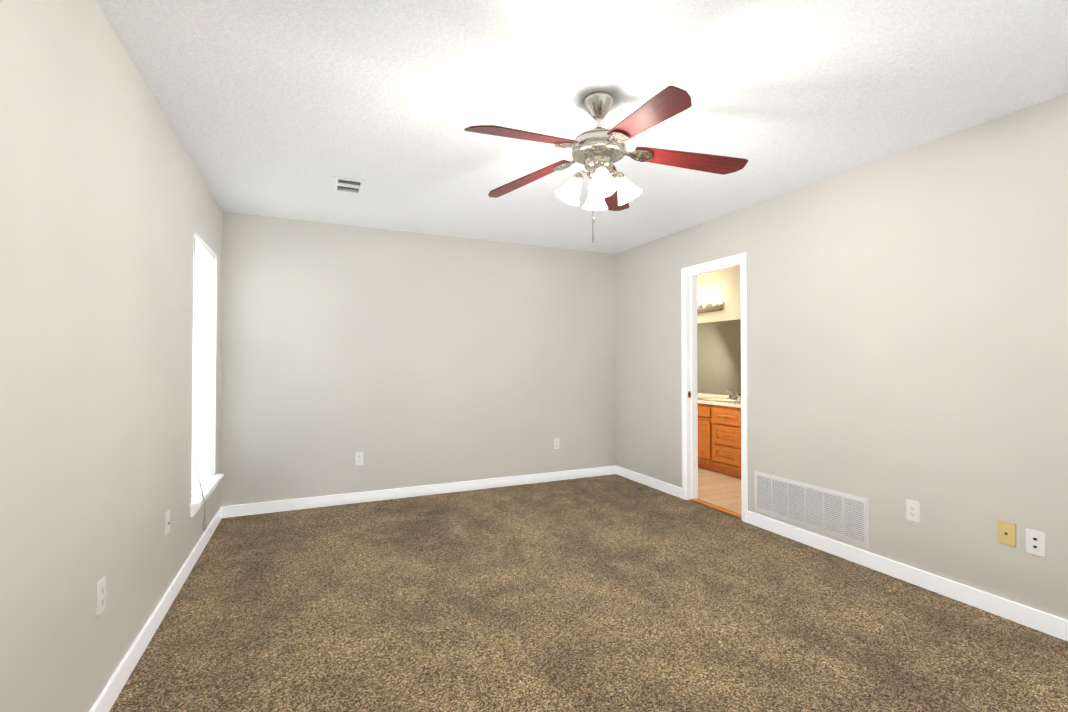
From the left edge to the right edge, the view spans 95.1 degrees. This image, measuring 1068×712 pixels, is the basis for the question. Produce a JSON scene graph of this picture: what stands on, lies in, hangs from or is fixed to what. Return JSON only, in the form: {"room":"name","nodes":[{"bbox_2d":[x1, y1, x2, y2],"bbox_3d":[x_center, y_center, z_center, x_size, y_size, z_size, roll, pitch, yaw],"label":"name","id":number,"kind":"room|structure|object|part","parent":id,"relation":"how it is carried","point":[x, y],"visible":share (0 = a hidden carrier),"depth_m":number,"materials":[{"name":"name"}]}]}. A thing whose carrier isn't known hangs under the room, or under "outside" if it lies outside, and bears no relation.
{"room":"empty bedroom","nodes":[
{"label":"empty bedroom","id":0,"kind":"room"},
{"bbox_2d":[0,0,222,711],"bbox_3d":[-1.414,0.061,1.366,0.120,2.490,5.490,0,-1,-24],"label":"wall","id":1,"kind":"structure","parent":0,"point":[109,207],"depth_m":1.58,"materials":[{"name":"beige paint"}]},
{"bbox_2d":[96,576,105,616],"bbox_3d":[-1.493,0.830,1.689,0.007,0.115,0.070,0,-1,-24],"label":"electrical outlet","id":2,"kind":"object","parent":1,"relation":"attached to","point":[101,595],"visible":0.98,"depth_m":1.68,"materials":[{"name":"white plastic"}]},
{"bbox_2d":[89,507,221,711],"bbox_3d":[-1.350,1.210,1.374,0.014,0.092,5.476,0,-1,-24],"label":"baseboard","id":3,"kind":"structure","parent":1,"relation":"attached to","point":[108,696],"depth_m":2.14,"materials":[{"name":"white wood"}]},
{"bbox_2d":[165,510,170,535],"bbox_3d":[-1.836,0.839,2.456,0.015,0.115,0.070,0,-1,-24],"label":"outlet","id":4,"kind":"object","parent":1,"relation":"attached to","point":[167,522],"visible":0.98,"depth_m":2.44,"materials":[{"name":"white plastic"}]},
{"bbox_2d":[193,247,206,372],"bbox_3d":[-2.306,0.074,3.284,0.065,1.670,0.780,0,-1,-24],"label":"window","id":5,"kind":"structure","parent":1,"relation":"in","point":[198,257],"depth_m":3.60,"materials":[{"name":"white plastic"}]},
{"bbox_2d":[192,234,214,529],"bbox_3d":[-2.224,0.163,3.320,0.120,1.843,0.764,0,-1,-24],"label":"window blinds","id":6,"kind":"object","parent":1,"relation":"attached to","point":[201,434],"visible":0.75,"depth_m":3.34,"materials":[{"name":"plastic"}]},
{"bbox_2d":[190,474,223,516],"bbox_3d":[-2.237,0.930,3.305,0.110,0.082,0.870,0,-1,-24],"label":"window sill","id":7,"kind":"structure","parent":1,"relation":"attached to","point":[209,485],"depth_m":3.20,"materials":[{"name":"white wood"}]},
{"bbox_2d":[220,212,615,506],"bbox_3d":[-0.870,0.101,4.690,3.850,2.490,0.120,0,-1,-24],"label":"wall","id":8,"kind":"structure","parent":0,"point":[400,359],"depth_m":4.47,"materials":[{"name":"beige paint"}]},
{"bbox_2d":[355,452,362,465],"bbox_3d":[-1.540,0.907,4.307,0.070,0.115,0.007,0,-1,-24],"label":"electrical outlet","id":9,"kind":"object","parent":8,"relation":"attached to","point":[358,458],"visible":1,"depth_m":4.30,"materials":[{"name":"white plastic"}]},
{"bbox_2d":[221,466,615,517],"bbox_3d":[-0.787,1.250,4.640,3.730,0.092,0.014,0,-1,-24],"label":"baseboard","id":10,"kind":"structure","parent":8,"relation":"attached to","point":[298,504],"depth_m":4.45,"materials":[{"name":"white wood"}]},
{"bbox_2d":[553,438,558,448],"bbox_3d":[0.237,0.916,5.109,0.070,0.115,0.007,0,-1,-24],"label":"electrical outlet","id":11,"kind":"object","parent":8,"relation":"attached to","point":[556,442],"visible":1,"depth_m":5.11,"materials":[{"name":"white plastic"}]},
{"bbox_2d":[95,0,1067,253],"bbox_3d":[0.340,-1.225,2.175,3.970,0.100,5.730,0,-1,-24],"label":"ceiling","id":12,"kind":"structure","parent":0,"point":[288,109],"depth_m":2.17,"materials":[{"name":"paint"}]},
{"bbox_2d":[332,176,365,195],"bbox_3d":[-1.264,-1.202,3.332,0.198,0.116,0.298,0,-1,-24],"label":"ceiling vent","id":13,"kind":"object","parent":12,"relation":"in","point":[347,183],"visible":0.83,"depth_m":3.33,"materials":[{"name":"white metal"}]},
{"bbox_2d":[464,85,747,242],"bbox_3d":[0.282,-0.837,2.195,1.261,0.674,1.258,0,-1,-24],"label":"ceiling fan","id":14,"kind":"object","parent":12,"relation":"hanging from","point":[598,150],"visible":1,"depth_m":2.18,"materials":[{"name":"red wood"}]},
{"bbox_3d":[-0.037,-0.897,1.989,0.503,0.006,0.129,-9,16,-36],"label":"blade","id":15,"kind":"part","parent":14,"relation":"part of","materials":[{"name":"brown wood"}]},
{"bbox_3d":[-0.039,-0.891,2.474,0.503,0.006,0.129,-10,4,35],"label":"blade","id":16,"kind":"part","parent":14,"relation":"part of","materials":[{"name":"brown wood"}]},
{"label":"blade","id":17,"kind":"part","parent":14,"relation":"part of","materials":[{"name":"red wood"}]},
{"bbox_3d":[0.425,-0.899,1.841,0.129,0.006,0.503,12,3,-19],"label":"blade","id":18,"kind":"part","parent":14,"relation":"part of","materials":[{"name":"brown wood"}]},
{"label":"blade","id":19,"kind":"part","parent":14,"relation":"part of","materials":[{"name":"red wood"}]},
{"bbox_2d":[109,474,1067,711],"bbox_3d":[0.340,1.290,2.144,3.730,0.050,5.490,0,-1,-24],"label":"floor carpet","id":20,"kind":"object","parent":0,"point":[612,593],"visible":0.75,"depth_m":2.32,"materials":[{"name":"brown carpet"}]},
{"bbox_2d":[691,498,741,517],"bbox_3d":[1.565,1.286,4.133,0.060,0.006,0.615,0,-1,-24],"label":"threshold","id":21,"kind":"object","parent":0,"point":[719,508],"depth_m":4.12,"materials":[{"name":"brown wood"}]},
{"bbox_2d":[696,467,741,519],"bbox_3d":[1.923,1.327,5.197,1.430,0.050,3.250,0,-1,-24],"label":"floor","id":22,"kind":"structure","parent":0,"point":[721,490],"depth_m":4.67,"materials":[{"name":"tile"}]},
{"bbox_2d":[698,389,740,478],"bbox_3d":[2.095,0.848,5.830,0.598,0.923,1.536,0,-1,-24],"label":"bathroom vanity","id":23,"kind":"object","parent":22,"relation":"on","point":[719,433],"visible":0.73,"depth_m":5.37,"materials":[{"name":"brown wood"}]},
{"bbox_2d":[698,393,740,407],"bbox_3d":[2.106,0.556,5.838,0.573,0.152,1.536,0,-1,-24],"label":"countertop","id":24,"kind":"structure","parent":23,"relation":"on","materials":[{"name":"stone"}]},
{"bbox_2d":[725,389,740,399],"bbox_3d":[2.326,0.447,5.768,0.140,0.124,0.204,0,-1,-24],"label":"faucet","id":25,"kind":"object","parent":24,"relation":"on","point":[731,396],"depth_m":5.77,"materials":[{"name":"silver metal"}]},
{"bbox_2d":[697,265,740,396],"bbox_3d":[2.630,0.112,5.531,0.120,2.490,3.490,0,-1,-24],"label":"wall","id":26,"kind":"structure","parent":0,"point":[723,285],"depth_m":6.05,"materials":[{"name":"paint"}]},
{"bbox_2d":[697,295,723,313],"bbox_3d":[2.120,-0.653,6.303,0.176,0.187,0.680,0,-1,-24],"label":"sconce","id":27,"kind":"object","parent":26,"relation":"attached to","point":[710,306],"visible":0.5,"depth_m":6.17,"materials":[{"name":"silver metal"}]},
{"bbox_2d":[697,319,740,395],"bbox_3d":[2.362,0.018,5.965,0.008,0.923,1.440,0,-1,-24],"label":"bathroom mirror","id":28,"kind":"object","parent":26,"relation":"attached to","point":[718,357],"visible":0.44,"depth_m":6.08,"materials":[{"name":"silver mirror"}]},
{"bbox_2d":[616,93,1067,619],"bbox_3d":[1.862,0.086,3.466,0.120,2.490,6.620,0,-1,-24],"label":"wall","id":29,"kind":"structure","parent":0,"point":[907,324],"depth_m":2.74,"materials":[{"name":"beige paint"}]},
{"bbox_2d":[616,466,681,497],"bbox_3d":[1.127,1.253,4.917,0.014,0.092,1.058,0,-1,-24],"label":"baseboard","id":30,"kind":"structure","parent":29,"relation":"attached to","point":[676,491],"depth_m":4.84,"materials":[{"name":"white wood"}]},
{"bbox_2d":[681,252,747,521],"bbox_3d":[1.556,0.244,4.141,0.154,2.092,0.729,0,-1,-24],"label":"door frame","id":31,"kind":"structure","parent":29,"relation":"attached to","point":[741,257],"depth_m":4.40,"materials":[{"name":"white wood"}]},
{"bbox_3d":[1.618,0.244,4.169,0.017,2.092,0.729,0,-1,-24],"label":"bathroom door casing trim","id":32,"kind":"part","parent":31,"relation":"part of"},
{"bbox_2d":[754,471,869,548],"bbox_3d":[1.847,1.018,3.328,0.010,0.300,0.840,0,-1,-24],"label":"air vent","id":33,"kind":"object","parent":29,"relation":"in","point":[839,515],"visible":1,"depth_m":3.26,"materials":[{"name":"white metal"}]},
{"bbox_2d":[747,511,1067,640],"bbox_3d":[2.404,1.218,2.088,0.014,0.092,3.687,0,-1,-24],"label":"baseboard","id":34,"kind":"structure","parent":29,"relation":"attached to","point":[1044,622],"depth_m":2.65,"materials":[{"name":"white wood"}]},
{"bbox_2d":[906,499,919,522],"bbox_3d":[2.118,0.867,2.732,0.008,0.115,0.070,0,-1,-24],"label":"electrical outlet","id":35,"kind":"object","parent":29,"relation":"attached to","point":[912,510],"visible":1,"depth_m":2.73,"materials":[{"name":"white plastic"}]},
{"bbox_2d":[997,520,1015,546],"bbox_3d":[2.285,0.858,2.363,0.008,0.115,0.070,0,-1,-24],"label":"outlet","id":36,"kind":"object","parent":29,"relation":"attached to","point":[1006,533],"visible":1,"depth_m":2.36,"materials":[{"name":"yellow plastic"}]},
{"bbox_2d":[1026,528,1045,556],"bbox_3d":[2.328,0.867,2.268,0.008,0.115,0.070,0,-1,-24],"label":"electrical outlet","id":37,"kind":"object","parent":29,"relation":"attached to","point":[1035,542],"visible":1,"depth_m":2.27,"materials":[{"name":"white plastic"}]}
]}

